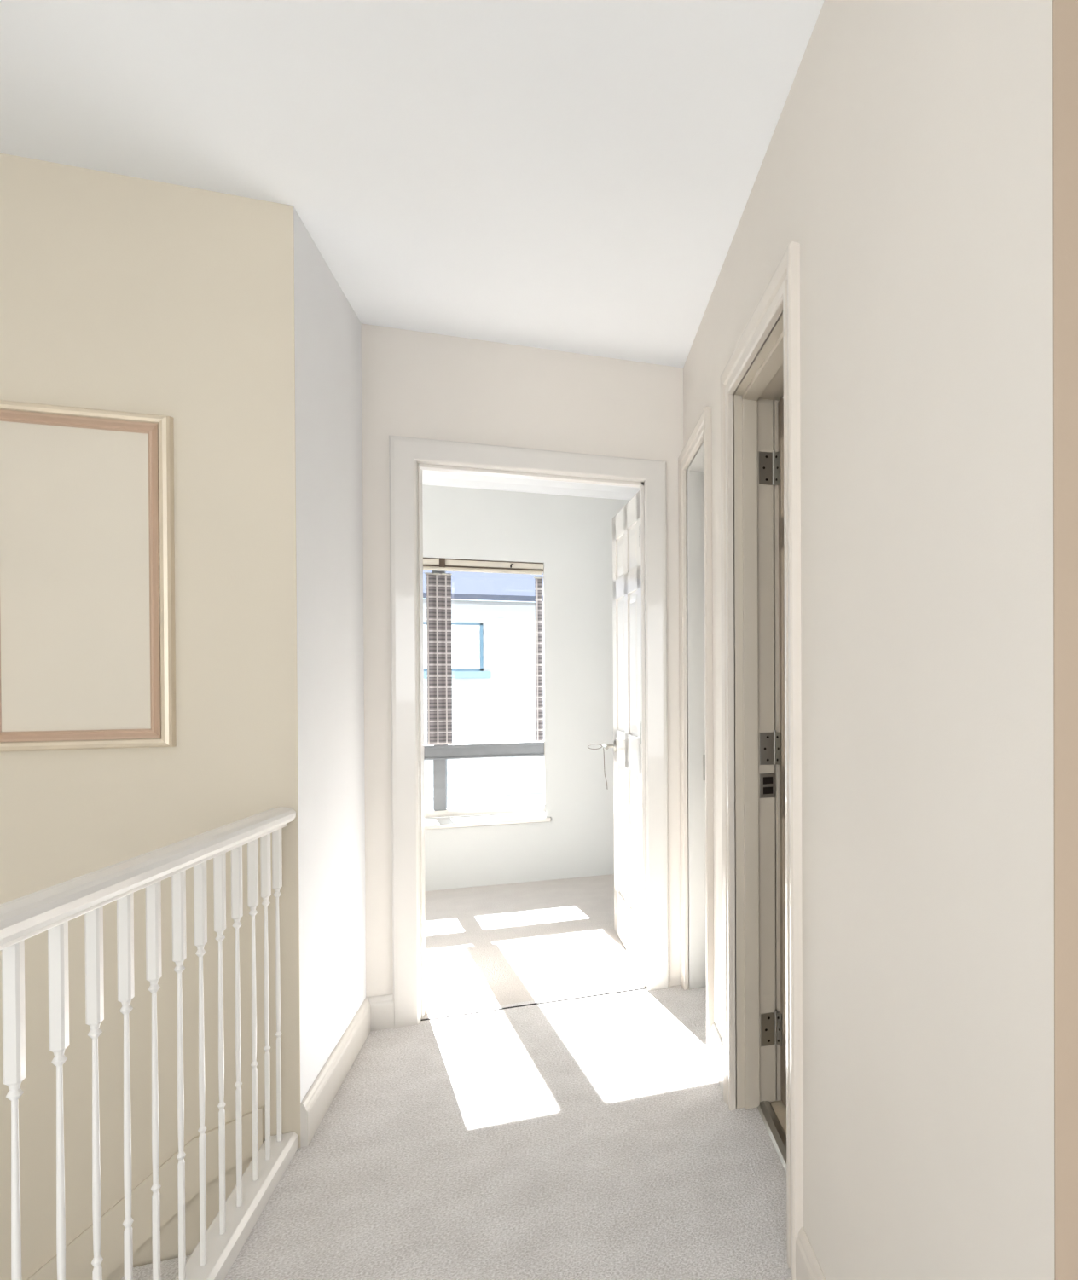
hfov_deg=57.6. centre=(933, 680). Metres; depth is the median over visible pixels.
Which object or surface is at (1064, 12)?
wall
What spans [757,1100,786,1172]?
trim
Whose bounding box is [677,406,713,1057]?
door
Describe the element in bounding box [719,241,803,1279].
door
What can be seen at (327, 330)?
wall
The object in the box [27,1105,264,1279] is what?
trim
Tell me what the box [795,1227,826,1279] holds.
baseboard
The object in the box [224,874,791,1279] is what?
floor
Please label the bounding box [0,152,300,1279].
wall
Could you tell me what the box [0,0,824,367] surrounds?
ceiling
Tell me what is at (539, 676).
curtain
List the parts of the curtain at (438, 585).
rod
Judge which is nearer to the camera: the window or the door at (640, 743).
the door at (640, 743)
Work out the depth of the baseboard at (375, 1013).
2.49 m
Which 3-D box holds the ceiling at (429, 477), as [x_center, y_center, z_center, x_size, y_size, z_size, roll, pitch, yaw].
[-2.568,-1.158,4.782,4.370,0.125,0.100,0,0,-24]
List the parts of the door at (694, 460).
strike plate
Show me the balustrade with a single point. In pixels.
(50, 909)
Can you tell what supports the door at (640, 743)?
in the wall at (415, 384)
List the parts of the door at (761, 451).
strike plate, architrave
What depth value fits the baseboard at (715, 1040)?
2.54 m
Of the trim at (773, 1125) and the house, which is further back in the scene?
the house
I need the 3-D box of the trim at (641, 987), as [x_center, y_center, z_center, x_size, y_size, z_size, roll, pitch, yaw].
[-1.449,1.187,3.104,0.751,0.003,0.008,0,0,-24]
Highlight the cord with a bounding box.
[587,743,607,787]
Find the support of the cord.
hanging from the door at (640, 743)
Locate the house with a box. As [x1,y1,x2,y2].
[422,569,544,818]
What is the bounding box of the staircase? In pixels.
[121,1254,191,1279]
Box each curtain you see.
[424,572,451,745]
[533,576,543,741]
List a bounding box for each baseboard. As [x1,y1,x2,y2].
[300,993,393,1147]
[709,1022,723,1093]
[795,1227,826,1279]
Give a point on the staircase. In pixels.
(169, 1268)
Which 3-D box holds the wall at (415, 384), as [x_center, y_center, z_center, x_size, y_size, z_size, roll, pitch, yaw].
[-1.783,0.050,2.997,4.570,2.520,0.120,0,0,-24]
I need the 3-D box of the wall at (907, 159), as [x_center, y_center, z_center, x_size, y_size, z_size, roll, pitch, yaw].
[-0.373,0.053,2.070,0.118,2.520,2.708,0,0,-24]
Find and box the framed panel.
[0,399,176,751]
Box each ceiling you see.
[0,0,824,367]
[422,469,639,500]
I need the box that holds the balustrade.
[0,806,298,1279]
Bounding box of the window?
[423,567,550,829]
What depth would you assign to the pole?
4.87 m
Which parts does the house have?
pane, window sill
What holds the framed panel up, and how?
attached to the wall at (118, 292)
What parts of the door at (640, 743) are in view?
architrave, lever handle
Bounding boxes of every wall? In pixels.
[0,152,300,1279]
[293,207,365,1103]
[361,323,683,996]
[422,484,629,891]
[683,0,1054,1279]
[1052,0,1077,1279]
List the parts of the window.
sill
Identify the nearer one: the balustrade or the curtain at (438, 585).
the balustrade
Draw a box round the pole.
[422,557,543,574]
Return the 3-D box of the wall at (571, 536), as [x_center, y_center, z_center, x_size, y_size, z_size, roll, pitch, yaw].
[-2.658,0.038,5.003,4.570,2.520,0.364,0,0,-24]
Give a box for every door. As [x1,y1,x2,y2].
[388,434,668,1027]
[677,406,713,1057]
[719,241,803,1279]
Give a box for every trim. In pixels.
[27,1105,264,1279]
[420,987,647,1020]
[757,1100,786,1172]

